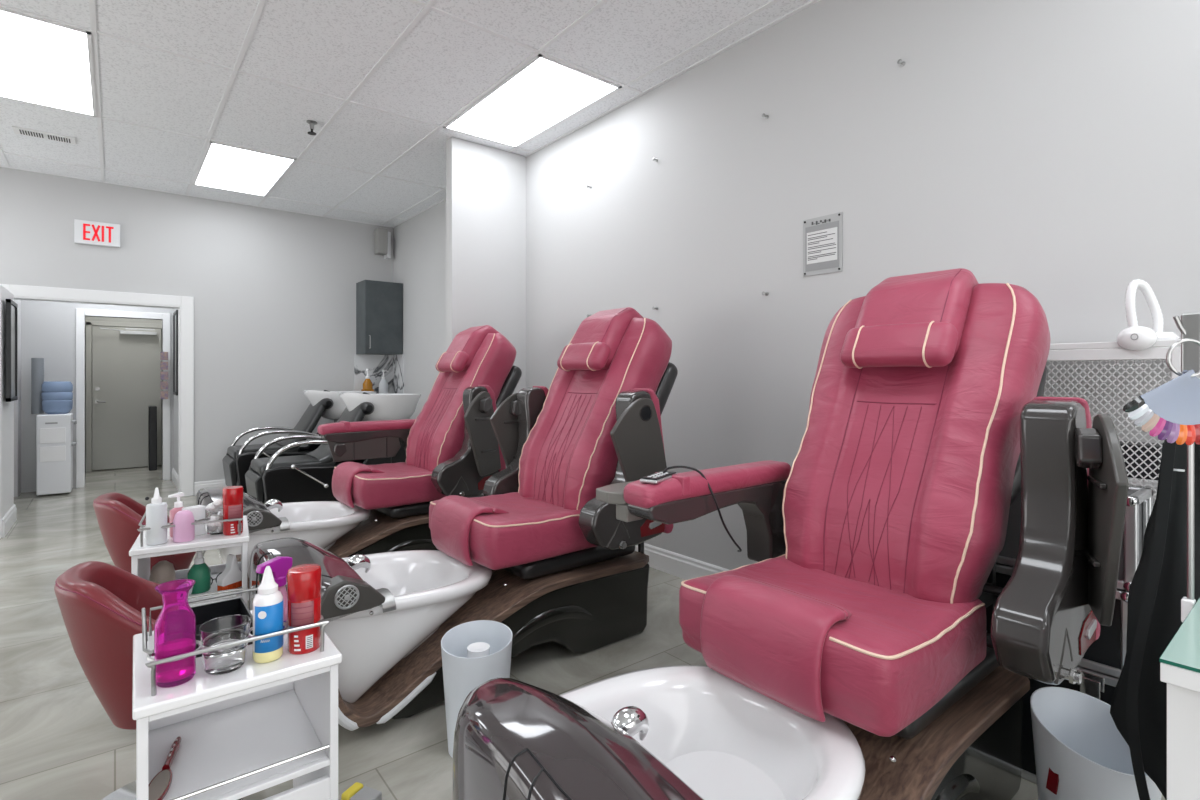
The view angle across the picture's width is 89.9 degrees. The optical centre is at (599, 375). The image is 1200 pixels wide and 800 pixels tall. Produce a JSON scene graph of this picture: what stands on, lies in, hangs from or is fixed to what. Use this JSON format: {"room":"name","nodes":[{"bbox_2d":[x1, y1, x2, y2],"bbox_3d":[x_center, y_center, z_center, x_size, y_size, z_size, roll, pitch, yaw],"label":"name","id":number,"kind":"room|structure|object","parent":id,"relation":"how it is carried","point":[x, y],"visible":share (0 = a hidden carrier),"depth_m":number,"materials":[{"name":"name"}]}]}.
{"room":"salon","nodes":[
{"label":"salon","id":0,"kind":"room"},
{"bbox_2d":[0,284,13,538],"bbox_3d":[-4.752,0.258,4.499,0.455,1.845,0.730,0,0,-39],"label":"wall","id":1,"kind":"structure","parent":0,"point":[6,408],"depth_m":4.51,"materials":[{"name":"white paint"}]},
{"bbox_2d":[1,504,16,537],"bbox_3d":[-4.581,1.115,4.662,0.016,0.130,0.690,0,0,-39],"label":"baseboard","id":2,"kind":"structure","parent":1,"relation":"attached to","point":[9,519],"depth_m":4.60,"materials":[{"name":"white"}]},
{"bbox_2d":[6,299,17,401],"bbox_3d":[-4.497,-0.190,4.595,0.028,0.760,0.400,0,0,-39],"label":"framed mirror","id":3,"kind":"object","parent":1,"relation":"attached to","point":[11,306],"visible":1,"depth_m":4.56,"materials":[{"name":"black mirror"}]},
{"bbox_2d":[14,299,20,496],"bbox_3d":[-5.543,-0.070,5.595,0.120,2.500,1.130,0,0,-39],"label":"wall","id":4,"kind":"structure","parent":0,"point":[17,403],"depth_m":5.92,"materials":[{"name":"grey paint"}]},
{"bbox_2d":[21,300,173,492],"bbox_3d":[-5.433,-0.070,6.461,1.380,2.500,0.080,0,0,-39],"label":"wall","id":5,"kind":"structure","parent":0,"point":[48,328],"depth_m":6.21,"materials":[{"name":"grey paint"}]},
{"bbox_2d":[76,309,169,487],"bbox_3d":[-5.234,0.235,6.622,0.810,1.890,0.120,0,0,-39],"label":"trim","id":6,"kind":"structure","parent":5,"relation":"attached to","point":[80,313],"depth_m":6.37,"materials":[{"name":"white"}]},
{"bbox_2d":[160,351,168,403],"bbox_3d":[-4.890,0.015,6.745,0.080,0.590,0.040,0,0,-39],"label":"rack","id":7,"kind":"object","parent":5,"relation":"attached to","point":[164,355],"visible":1,"depth_m":6.74,"materials":[{"name":"white"}]},
{"bbox_2d":[85,316,161,470],"bbox_3d":[-5.717,-0.070,7.196,1.860,2.500,1.420,0,0,-39],"label":"wall","id":8,"kind":"structure","parent":0,"point":[103,319],"depth_m":7.64,"materials":[{"name":"grey"}]},
{"bbox_2d":[86,321,161,471],"bbox_3d":[-5.995,0.250,7.620,0.800,1.860,0.190,0,0,-39],"label":"door","id":9,"kind":"structure","parent":8,"relation":"in","point":[123,361],"depth_m":7.61,"materials":[{"name":"grey metal"}]},
{"bbox_2d":[174,309,177,473],"bbox_3d":[-4.979,-0.070,7.078,0.100,2.500,2.730,0,0,-39],"label":"wall","id":10,"kind":"structure","parent":0,"point":[175,396],"depth_m":6.53,"materials":[{"name":"grey paint"}]},
{"bbox_2d":[172,468,177,489],"bbox_3d":[-4.971,1.115,6.975,0.016,0.130,2.500,0,0,-39],"label":"baseboard","id":11,"kind":"structure","parent":10,"relation":"attached to","point":[174,474],"depth_m":6.53,"materials":[{"name":"white"}]},
{"bbox_2d":[173,310,177,394],"bbox_3d":[-4.474,-0.240,6.348,0.030,0.880,0.440,0,0,-39],"label":"framed mirror","id":12,"kind":"object","parent":10,"relation":"attached to","point":[175,314],"visible":0.74,"depth_m":6.41,"materials":[{"name":"black mirror"}]},
{"bbox_2d":[0,167,392,481],"bbox_3d":[-4.765,-0.300,5.419,6.030,2.960,0.120,0,0,-39],"label":"wall","id":13,"kind":"structure","parent":0,"point":[273,291],"depth_m":6.11,"materials":[{"name":"grey paint"}]},
{"bbox_2d":[74,219,119,247],"bbox_3d":[-4.570,-1.295,5.469,0.320,0.210,0.048,0,0,-39],"label":"exit sign","id":14,"kind":"object","parent":13,"relation":"attached to","point":[85,232],"visible":1,"depth_m":5.45,"materials":[{"name":"white plastic"}]},
{"bbox_2d":[1,284,193,496],"bbox_3d":[-4.605,0.200,5.547,1.410,1.960,0.162,0,0,-39],"label":"trim","id":15,"kind":"structure","parent":13,"relation":"attached to","point":[184,304],"depth_m":5.86,"materials":[{"name":"white wood"}]},
{"bbox_2d":[194,479,225,494],"bbox_3d":[-3.419,1.115,6.418,1.520,0.130,0.016,0,0,-39],"label":"baseboard","id":16,"kind":"structure","parent":13,"relation":"attached to","point":[203,484],"depth_m":6.01,"materials":[{"name":"white"}]},
{"bbox_2d":[354,354,403,393],"bbox_3d":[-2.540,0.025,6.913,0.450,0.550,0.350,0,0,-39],"label":"backsplash","id":17,"kind":"structure","parent":13,"relation":"attached to","point":[394,364],"depth_m":7.03,"materials":[{"name":"stone"}]},
{"bbox_2d":[356,280,402,354],"bbox_3d":[-2.529,-0.660,6.914,0.428,0.820,0.359,0,0,-39],"label":"upper cabinet","id":18,"kind":"object","parent":13,"relation":"attached to","point":[379,304],"visible":1,"depth_m":6.79,"materials":[{"name":"grey laminate"}]},
{"bbox_2d":[374,228,390,259],"bbox_3d":[-2.543,-1.545,7.033,0.165,0.330,0.160,0,0,-39],"label":"wall speaker","id":19,"kind":"object","parent":13,"relation":"attached to","point":[382,237],"visible":1,"depth_m":6.97,"materials":[{"name":"grey plastic"}]},
{"bbox_2d":[0,0,810,226],"bbox_3d":[-1.540,-1.830,1.423,6.030,0.100,10.390,0,0,-39],"label":"ceiling","id":20,"kind":"structure","parent":0,"point":[443,63],"depth_m":3.56,"materials":[{"name":"tile"}]},
{"bbox_2d":[12,126,75,144],"bbox_3d":[-4.092,-1.773,4.434,0.340,0.013,0.150,0,0,-39],"label":"ceiling vent","id":21,"kind":"object","parent":20,"relation":"in","point":[17,130],"visible":1,"depth_m":4.42,"materials":[{"name":"white metal"}]},
{"bbox_2d":[0,7,96,116],"bbox_3d":[-3.265,-1.774,3.417,0.596,0.011,1.290,0,0,-39],"label":"recessed light","id":22,"kind":"object","parent":20,"relation":"in","point":[43,62],"visible":1,"depth_m":3.41,"materials":[{"name":"white plastic"}]},
{"bbox_2d":[192,141,296,196],"bbox_3d":[-3.123,-1.774,5.235,0.601,0.011,1.300,0,0,-39],"label":"recessed light","id":23,"kind":"object","parent":20,"relation":"in","point":[222,166],"visible":1,"depth_m":5.15,"materials":[{"name":"white plastic"}]},
{"bbox_2d":[306,120,316,134],"bbox_3d":[-2.018,-1.738,4.211,0.070,0.083,0.070,0,0,-39],"label":"sprinkler","id":24,"kind":"object","parent":20,"relation":"attached to","point":[311,123],"visible":1,"depth_m":4.20,"materials":[{"name":"silver metal"}]},
{"bbox_2d":[443,54,621,147],"bbox_3d":[-0.492,-1.774,3.985,0.600,0.011,1.250,0,0,-39],"label":"recessed light","id":25,"kind":"object","parent":20,"relation":"in","point":[545,92],"visible":1,"depth_m":3.89,"materials":[{"name":"white plastic"}]},
{"bbox_2d":[446,137,525,494],"bbox_3d":[-0.880,-0.298,4.700,0.644,2.956,0.100,0,0,-39],"label":"wall partition","id":26,"kind":"structure","parent":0,"point":[486,185],"depth_m":4.64,"materials":[{"name":"grey paint"}]},
{"bbox_2d":[0,465,1165,799],"bbox_3d":[-2.261,1.210,2.802,6.400,0.060,13.200,0,0,-39],"label":"floor","id":27,"kind":"structure","parent":0,"point":[58,741],"depth_m":2.35,"materials":[{"name":"tile"}]},
{"bbox_2d":[31,358,76,494],"bbox_3d":[-5.480,0.490,6.027,0.348,1.340,0.352,0,0,-39],"label":"water cooler","id":28,"kind":"object","parent":27,"relation":"on","point":[54,429],"visible":1,"depth_m":5.93,"materials":[{"name":"white plastic"}]},
{"bbox_2d":[41,381,72,413],"bbox_3d":[-5.450,0.220,6.037,0.236,0.340,0.236,0,0,-39],"label":"bottle","id":29,"kind":"object","parent":28,"relation":"on","point":[56,396],"depth_m":5.95,"materials":[{"name":"blue plastic"}]},
{"bbox_2d":[71,420,76,445],"bbox_3d":[-5.351,0.575,6.116,0.034,0.250,0.240,0,0,-39],"label":"tap","id":30,"kind":"object","parent":28,"relation":"on","point":[75,421],"depth_m":6.07,"materials":[{"name":"grey plastic"}]},
{"bbox_2d":[93,492,196,573],"bbox_3d":[-1.832,0.829,2.479,0.398,0.702,0.415,0,0,-39],"label":"stool","id":31,"kind":"object","parent":27,"relation":"on","point":[119,516],"visible":0.26,"depth_m":2.32,"materials":[{"name":"red leather"}]},
{"bbox_2d":[54,561,241,799],"bbox_3d":[-1.145,0.829,1.556,0.398,0.702,0.415,0,0,-39],"label":"stool","id":32,"kind":"object","parent":27,"relation":"on","point":[101,604],"visible":0.5,"depth_m":1.40,"materials":[{"name":"red leather"}]},
{"bbox_2d":[148,406,156,470],"bbox_3d":[-5.662,0.780,7.606,0.080,0.800,0.250,0,0,-39],"label":"trash bin","id":33,"kind":"object","parent":27,"relation":"on","point":[152,410],"visible":1,"depth_m":7.51,"materials":[{"name":"black"}]},
{"bbox_2d":[129,506,249,606],"bbox_3d":[-1.465,0.833,2.173,0.335,0.689,0.375,0,0,-31],"label":"trolley","id":34,"kind":"object","parent":27,"relation":"on","point":[140,553],"visible":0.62,"depth_m":2.07,"materials":[{"name":"white"}]},
{"bbox_2d":[145,487,166,544],"bbox_3d":[-1.485,0.466,2.011,0.061,0.186,0.058,0,0,-39],"label":"squeeze bottle","id":35,"kind":"object","parent":34,"relation":"on","point":[156,511],"visible":1,"depth_m":1.99,"materials":[{"name":"white plastic"}]},
{"bbox_2d":[149,561,175,583],"bbox_3d":[-1.553,0.713,2.134,0.076,0.112,0.076,0,0,-39],"label":"beaker","id":36,"kind":"object","parent":34,"relation":"on","point":[163,571],"visible":0.54,"depth_m":2.11,"materials":[{"name":"beige plastic"}]},
{"bbox_2d":[168,492,183,536],"bbox_3d":[-1.479,0.484,2.109,0.052,0.151,0.052,0,0,-11],"label":"pump bottle","id":37,"kind":"object","parent":34,"relation":"on","point":[178,505],"visible":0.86,"depth_m":2.09,"materials":[{"name":"pink plastic"}]},
{"bbox_2d":[173,510,194,542],"bbox_3d":[-1.417,0.508,2.047,0.062,0.101,0.062,0,0,-39],"label":"lotion bottle","id":38,"kind":"object","parent":34,"relation":"on","point":[183,531],"visible":1,"depth_m":2.02,"materials":[{"name":"pink plastic"}]},
{"bbox_2d":[182,505,204,535],"bbox_3d":[-1.430,0.510,2.115,0.040,0.100,0.060,0,0,28],"label":"box","id":39,"kind":"object","parent":34,"relation":"on","point":[198,511],"visible":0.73,"depth_m":2.11,"materials":[{"name":"white"}]},
{"bbox_2d":[187,551,210,593],"bbox_3d":[-1.433,0.698,2.148,0.070,0.141,0.070,0,0,-39],"label":"spray bottle","id":40,"kind":"object","parent":34,"relation":"on","point":[200,572],"visible":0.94,"depth_m":2.13,"materials":[{"name":"green plastic"}]},
{"bbox_2d":[175,562,241,606],"bbox_3d":[-1.465,0.761,2.173,0.291,0.042,0.355,0,0,-31],"label":"shelf","id":41,"kind":"object","parent":34,"relation":"attached to","point":[215,569],"depth_m":2.23,"materials":[{"name":"white"}]},
{"bbox_2d":[189,589,236,603],"bbox_3d":[-1.340,0.763,2.083,0.140,0.012,0.070,0,0,-30],"label":"folded towel","id":42,"kind":"object","parent":34,"relation":"on","point":[231,596],"visible":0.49,"depth_m":2.07,"materials":[{"name":"white fabric"}]},
{"bbox_2d":[207,511,222,534],"bbox_3d":[-1.369,0.522,2.153,0.068,0.075,0.068,0,0,-39],"label":"glass jar","id":43,"kind":"object","parent":34,"relation":"on","point":[215,530],"visible":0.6,"depth_m":2.12,"materials":[{"name":"white"}]},
{"bbox_2d":[205,500,222,526],"bbox_3d":[-1.368,0.496,2.155,0.083,0.114,0.084,0,0,-39],"label":"cotton wad","id":44,"kind":"object","parent":43,"relation":"in","point":[215,506],"visible":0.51,"depth_m":2.12,"materials":[{"name":"white fabric"}]},
{"bbox_2d":[217,554,241,590],"bbox_3d":[-1.333,0.707,2.170,0.036,0.122,0.086,0,0,22],"label":"spray bottle","id":45,"kind":"object","parent":34,"relation":"on","point":[231,577],"visible":0.87,"depth_m":2.16,"materials":[{"name":"white plastic"}]},
{"bbox_2d":[222,486,242,535],"bbox_3d":[-1.306,0.477,2.138,0.064,0.165,0.064,0,0,17],"label":"spray can","id":46,"kind":"object","parent":34,"relation":"on","point":[232,496],"visible":0.98,"depth_m":2.11,"materials":[{"name":"red metal"}]},
{"bbox_2d":[132,583,341,799],"bbox_3d":[-0.766,0.833,1.257,0.335,0.689,0.375,0,0,-38],"label":"trolley","id":47,"kind":"object","parent":27,"relation":"on","point":[252,728],"visible":0.86,"depth_m":1.20,"materials":[{"name":"white plastic"}]},
{"bbox_2d":[149,737,180,799],"bbox_3d":[-0.838,0.759,1.158,0.037,0.022,0.212,0,0,-23],"label":"hairbrush","id":48,"kind":"object","parent":47,"relation":"on","point":[160,784],"visible":0.96,"depth_m":1.13,"materials":[{"name":"red"}]},
{"bbox_2d":[154,579,195,687],"bbox_3d":[-0.782,0.472,1.107,0.063,0.175,0.063,0,0,-39],"label":"bottle","id":49,"kind":"object","parent":47,"relation":"on","point":[175,625],"visible":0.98,"depth_m":1.09,"materials":[{"name":"pink glass"}]},
{"bbox_2d":[191,597,252,657],"bbox_3d":[-0.838,0.537,1.281,0.155,0.045,0.180,0,0,-39],"label":"box","id":50,"kind":"object","parent":47,"relation":"on","point":[237,606],"visible":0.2,"depth_m":1.36,"materials":[{"name":"black plastic"}]},
{"bbox_2d":[202,643,247,674],"bbox_3d":[-0.720,0.531,1.154,0.080,0.055,0.080,0,0,-39],"label":"glass bowl","id":51,"kind":"object","parent":47,"relation":"on","point":[217,662],"visible":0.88,"depth_m":1.12,"materials":[{"name":"clear glass"}]},
{"bbox_2d":[199,615,250,646],"bbox_3d":[-0.720,0.501,1.156,0.086,0.050,0.086,0,0,-39],"label":"glass bowl","id":52,"kind":"object","parent":51,"relation":"on","point":[231,628],"visible":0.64,"depth_m":1.15,"materials":[{"name":"clear glass"}]},
{"bbox_2d":[149,681,329,799],"bbox_3d":[-0.766,0.761,1.257,0.291,0.042,0.355,0,0,-38],"label":"shelf","id":53,"kind":"object","parent":47,"relation":"attached to","point":[236,748],"depth_m":1.25,"materials":[{"name":"white plastic"}]},
{"bbox_2d":[253,566,282,662],"bbox_3d":[-0.659,0.469,1.193,0.054,0.181,0.054,0,0,31],"label":"squeeze bottle","id":54,"kind":"object","parent":47,"relation":"on","point":[268,602],"visible":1,"depth_m":1.17,"materials":[{"name":"white plastic"}]},
{"bbox_2d":[256,556,292,634],"bbox_3d":[-0.705,0.477,1.304,0.044,0.165,0.074,0,0,34],"label":"spray bottle","id":55,"kind":"object","parent":47,"relation":"on","point":[279,565],"visible":0.47,"depth_m":1.30,"materials":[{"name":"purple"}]},
{"bbox_2d":[287,564,320,654],"bbox_3d":[-0.608,0.477,1.237,0.064,0.165,0.064,0,0,-45],"label":"spray can","id":56,"kind":"object","parent":47,"relation":"on","point":[303,581],"visible":0.98,"depth_m":1.21,"materials":[{"name":"red metal"}]},
{"bbox_2d":[222,390,375,492],"bbox_3d":[-3.005,0.660,6.153,1.408,1.039,0.669,0,0,-39],"label":"chair","id":57,"kind":"object","parent":27,"relation":"on","point":[326,404],"visible":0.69,"depth_m":5.97,"materials":[{"name":"silver metal"}]},
{"bbox_2d":[304,390,375,419],"bbox_3d":[-2.752,0.300,6.388,0.719,0.319,0.556,0,0,-39],"label":"bowl","id":58,"kind":"object","parent":57,"relation":"on","point":[326,404],"depth_m":6.14,"materials":[{"name":"white ceramic"}]},
{"bbox_2d":[245,392,420,503],"bbox_3d":[-2.248,0.660,5.247,1.408,1.039,0.669,0,0,-39],"label":"chair","id":59,"kind":"object","parent":27,"relation":"on","point":[308,477],"visible":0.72,"depth_m":4.92,"materials":[{"name":"black plastic"}]},
{"bbox_2d":[339,392,420,420],"bbox_3d":[-1.996,0.300,5.483,0.719,0.319,0.556,0,0,-39],"label":"bowl","id":60,"kind":"object","parent":59,"relation":"on","point":[365,406],"depth_m":5.27,"materials":[{"name":"white ceramic"}]},
{"bbox_2d":[195,325,521,599],"bbox_3d":[-1.318,0.422,3.544,1.768,1.516,1.091,0,0,-39],"label":"chair","id":61,"kind":"object","parent":27,"relation":"on","point":[451,447],"visible":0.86,"depth_m":3.53,"materials":[{"name":"red leather"}]},
{"bbox_2d":[195,486,282,555],"bbox_3d":[-1.866,0.741,3.145,0.408,0.315,0.585,0,0,-39],"label":"footrest","id":62,"kind":"object","parent":61,"relation":"attached to","point":[265,521],"depth_m":2.98,"materials":[{"name":"grey plastic"}]},
{"bbox_2d":[247,511,262,526],"bbox_3d":[-1.676,0.692,2.913,0.076,0.076,0.010,0,0,-39],"label":"speaker grille","id":63,"kind":"object","parent":61,"relation":"attached to","point":[255,518],"depth_m":2.92,"materials":[{"name":"silver metal"}]},
{"bbox_2d":[217,501,376,575],"bbox_3d":[-1.687,0.924,3.332,0.788,0.412,0.636,0,0,-39],"label":"tub","id":64,"kind":"object","parent":61,"relation":"in","point":[345,529],"depth_m":3.27,"materials":[{"name":"white ceramic"}]},
{"bbox_2d":[327,437,400,461],"bbox_3d":[-1.527,0.475,3.924,0.468,0.140,0.045,0,0,-39],"label":"tray","id":65,"kind":"object","parent":61,"relation":"on","point":[341,448],"depth_m":3.91,"materials":[{"name":"grey plastic"}]},
{"bbox_2d":[435,351,468,371],"bbox_3d":[-0.969,-0.093,3.921,0.113,0.133,0.330,0,0,-39],"label":"pillow","id":66,"kind":"object","parent":61,"relation":"on","point":[449,361],"depth_m":3.83,"materials":[{"name":"leather"}]},
{"bbox_2d":[464,391,500,475],"bbox_3d":[-0.674,0.333,3.470,0.022,0.487,0.335,0,0,25],"label":"tray","id":67,"kind":"object","parent":61,"relation":"on","point":[482,456],"depth_m":3.47,"materials":[{"name":"grey plastic"}]},
{"bbox_2d":[341,782,381,799],"bbox_3d":[-0.657,1.163,1.657,0.095,0.035,0.060,0,0,22],"label":"pad","id":68,"kind":"object","parent":27,"relation":"on","point":[356,791],"visible":1,"depth_m":1.66,"materials":[{"name":"grey paper"}]},
{"bbox_2d":[249,307,677,730],"bbox_3d":[-0.482,0.422,2.572,1.761,1.516,1.017,0,0,-39],"label":"chair","id":69,"kind":"object","parent":27,"relation":"on","point":[538,555],"visible":0.85,"depth_m":2.48,"materials":[{"name":"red leather"}]},
{"bbox_2d":[249,537,380,621],"bbox_3d":[-0.981,0.741,2.112,0.408,0.315,0.585,0,0,-39],"label":"hood","id":70,"kind":"object","parent":69,"relation":"attached to","point":[345,596],"depth_m":1.98,"materials":[{"name":"grey plastic"}]},
{"bbox_2d":[334,585,359,609],"bbox_3d":[-0.791,0.692,1.880,0.076,0.076,0.010,0,0,-39],"label":"speaker grille","id":71,"kind":"object","parent":69,"relation":"attached to","point":[346,597],"depth_m":1.88,"materials":[{"name":"silver metal"}]},
{"bbox_2d":[324,550,506,702],"bbox_3d":[-0.801,0.924,2.299,0.788,0.412,0.636,0,0,-39],"label":"tub","id":72,"kind":"object","parent":69,"relation":"in","point":[389,642],"depth_m":2.10,"materials":[{"name":"white ceramic"}]},
{"bbox_2d":[490,393,518,466],"bbox_3d":[-0.432,0.333,3.217,0.335,0.487,0.077,0,0,-39],"label":"tray","id":73,"kind":"object","parent":69,"relation":"on","point":[504,421],"depth_m":3.17,"materials":[{"name":"grey plastic"}]},
{"bbox_2d":[557,342,610,370],"bbox_3d":[-0.083,-0.093,2.888,0.113,0.133,0.330,0,0,-39],"label":"pillow","id":74,"kind":"object","parent":69,"relation":"on","point":[575,356],"depth_m":2.82,"materials":[{"name":"leather"}]},
{"bbox_2d":[610,398,666,481],"bbox_3d":[0.161,0.333,2.482,0.335,0.487,0.069,0,0,-39],"label":"tray","id":75,"kind":"object","parent":69,"relation":"on","point":[637,435],"depth_m":2.44,"materials":[{"name":"grey plastic"}]},
{"bbox_2d":[441,620,512,757],"bbox_3d":[-0.392,1.002,1.919,0.224,0.355,0.224,0,0,0],"label":"waste bin","id":76,"kind":"object","parent":27,"relation":"on","point":[462,674],"visible":0.45,"depth_m":1.86,"materials":[{"name":"white plastic"}]},
{"bbox_2d":[467,642,489,657],"bbox_3d":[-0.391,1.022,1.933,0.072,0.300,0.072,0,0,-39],"label":"paper cup","id":77,"kind":"object","parent":76,"relation":"in","point":[478,649],"visible":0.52,"depth_m":1.92,"materials":[{"name":"white paper"}]},
{"bbox_2d":[452,268,1199,799],"bbox_3d":[0.529,0.423,1.467,1.746,1.506,1.309,0,0,-39],"label":"chair","id":78,"kind":"object","parent":27,"relation":"on","point":[856,659],"depth_m":1.46,"materials":[{"name":"red leather"}]},
{"bbox_2d":[452,677,703,799],"bbox_3d":[0.002,0.741,1.054,0.408,0.315,0.585,0,0,-39],"label":"hood","id":79,"kind":"object","parent":78,"relation":"attached to","point":[514,739],"depth_m":0.99,"materials":[{"name":"grey plastic"}]},
{"bbox_2d":[596,481,642,521],"bbox_3d":[0.147,0.385,1.903,0.357,0.086,0.152,0,0,-39],"label":"tray","id":80,"kind":"object","parent":78,"relation":"on","point":[615,493],"depth_m":1.77,"materials":[{"name":"grey plastic"}]},
{"bbox_2d":[640,466,741,551],"bbox_3d":[0.283,0.421,1.834,0.412,0.300,0.116,0,0,-32],"label":"remote control","id":81,"kind":"object","parent":78,"relation":"on","point":[661,476],"visible":1,"depth_m":1.81,"materials":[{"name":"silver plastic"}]},
{"bbox_2d":[559,665,895,799],"bbox_3d":[0.181,0.924,1.241,0.788,0.412,0.636,0,0,-39],"label":"tub","id":82,"kind":"object","parent":78,"relation":"in","point":[728,734],"depth_m":1.41,"materials":[{"name":"white ceramic"}]},
{"bbox_2d":[840,322,957,367],"bbox_3d":[0.899,-0.093,1.830,0.113,0.133,0.330,0,0,-39],"label":"pillow","id":83,"kind":"object","parent":78,"relation":"on","point":[868,344],"depth_m":1.78,"materials":[{"name":"leather"}]},
{"bbox_2d":[1074,414,1128,625],"bbox_3d":[1.173,0.333,1.400,0.316,0.487,0.141,0,0,-39],"label":"tray","id":84,"kind":"object","parent":78,"relation":"on","point":[1101,484],"depth_m":1.38,"materials":[{"name":"grey plastic"}]},
{"bbox_2d":[1021,666,1118,783],"bbox_3d":[1.310,0.993,1.832,0.230,0.379,0.515,0,0,-39],"label":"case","id":85,"kind":"object","parent":27,"relation":"on","point":[1101,686],"visible":0.09,"depth_m":1.73,"materials":[{"name":"black"}]},
{"bbox_2d":[986,563,1128,677],"bbox_3d":[1.310,0.686,1.832,0.230,0.236,0.515,0,0,-39],"label":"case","id":86,"kind":"object","parent":85,"relation":"on","point":[1106,654],"visible":0.09,"depth_m":1.61,"materials":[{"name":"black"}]},
{"bbox_2d":[996,486,1152,591],"bbox_3d":[1.335,0.443,1.805,0.224,0.253,0.468,0,0,-39],"label":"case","id":87,"kind":"object","parent":86,"relation":"on","point":[1139,506],"visible":0.21,"depth_m":1.61,"materials":[{"name":"grey"}]},
{"bbox_2d":[1030,687,1161,799],"bbox_3d":[1.186,0.995,1.443,0.252,0.370,0.250,0,0,-12],"label":"waste bin","id":88,"kind":"object","parent":27,"relation":"on","point":[1080,751],"visible":0.79,"depth_m":1.48,"materials":[{"name":"white plastic"}]},
{"bbox_2d":[1043,339,1199,505],"bbox_3d":[1.490,0.539,2.031,0.270,1.282,0.750,0,0,-39],"label":"mesh panel","id":89,"kind":"object","parent":27,"relation":"on","point":[1089,351],"visible":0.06,"depth_m":1.78,"materials":[{"name":"white"}]},
{"bbox_2d":[1120,441,1162,479],"bbox_3d":[1.653,0.258,1.861,0.130,0.100,0.140,0,0,-39],"label":"box","id":90,"kind":"object","parent":89,"relation":"on","point":[1157,454],"visible":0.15,"depth_m":1.80,"materials":[{"name":"black plastic"}]},
{"bbox_2d":[1128,477,1157,486],"bbox_3d":[1.502,0.719,2.041,0.220,0.822,0.730,0,0,-39],"label":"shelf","id":91,"kind":"object","parent":89,"relation":"attached to","point":[1143,482],"depth_m":1.77,"materials":[{"name":"white metal"}]},
{"bbox_2d":[1116,279,1179,350],"bbox_3d":[1.599,-0.178,1.748,0.157,0.211,0.101,0,0,-20],"label":"gooseneck lamp","id":92,"kind":"object","parent":89,"relation":"on","point":[1135,337],"visible":0.98,"depth_m":1.74,"materials":[{"name":"white plastic"}]},
{"bbox_2d":[1159,597,1199,799],"bbox_3d":[1.302,0.798,0.660,0.461,0.764,0.951,0,0,-39],"label":"desk","id":93,"kind":"object","parent":27,"relation":"on","point":[1180,660],"visible":1,"depth_m":0.88,"materials":[{"name":"white"}]},
{"bbox_2d":[1173,313,1199,622],"bbox_3d":[1.081,0.170,1.105,0.034,0.570,0.038,0,0,-39],"label":"stand","id":94,"kind":"object","parent":93,"relation":"attached to","point":[1189,324],"visible":0.71,"depth_m":1.10,"materials":[{"name":"white metal"}]},
{"bbox_2d":[1123,339,1199,444],"bbox_3d":[0.983,0.027,1.007,0.208,0.179,0.023,0,0,-3],"label":"color swatches","id":95,"kind":"object","parent":94,"relation":"hanging from","point":[1170,411],"visible":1,"depth_m":1.00,"materials":[{"name":"multicoloured plastic"}]},
{"bbox_3d":[-2.606,0.710,6.971,0.420,0.940,0.152,0,0,-39],"label":"countertop","id":96,"kind":"structure","parent":27,"relation":"on","visible":0},
{"bbox_2d":[363,368,373,388],"bbox_3d":[-2.667,0.075,6.909,0.113,0.330,0.113,0,0,-17],"label":"pump bottle","id":97,"kind":"object","parent":96,"relation":"on","point":[367,384],"visible":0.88,"depth_m":6.88,"materials":[{"name":"orange plastic"}]},
{"bbox_2d":[379,369,388,393],"bbox_3d":[-2.527,0.081,7.022,0.109,0.319,0.109,0,0,-17],"label":"pump bottle","id":98,"kind":"object","parent":96,"relation":"on","point":[383,385],"visible":0.9,"depth_m":6.98,"materials":[{"name":"white plastic"}]},
{"bbox_2d":[393,0,1199,569],"bbox_3d":[0.759,-0.300,3.279,0.120,2.960,10.150,0,0,-39],"label":"wall","id":99,"kind":"structure","parent":0,"point":[1050,149],"depth_m":2.75,"materials":[{"name":"grey paint"}]},
{"bbox_2d":[0,0,819,227],"bbox_3d":[-1.540,-1.776,1.423,5.790,0.008,10.150,0,0,-39],"label":"ceiling grid","id":100,"kind":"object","parent":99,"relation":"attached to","point":[427,6],"depth_m":3.66,"materials":[{"name":"white metal"}]},
{"bbox_2d":[635,543,728,579],"bbox_3d":[1.645,1.115,2.073,0.016,0.130,7.160,0,0,-39],"label":"baseboard","id":101,"kind":"structure","parent":99,"relation":"attached to","point":[675,564],"depth_m":3.53,"materials":[{"name":"white"}]},
{"bbox_2d":[803,212,841,276],"bbox_3d":[1.041,-0.615,2.821,0.012,0.270,0.200,0,0,-39],"label":"notice","id":102,"kind":"object","parent":99,"relation":"attached to","point":[822,236],"visible":1,"depth_m":2.82,"materials":[{"name":"grey plastic"}]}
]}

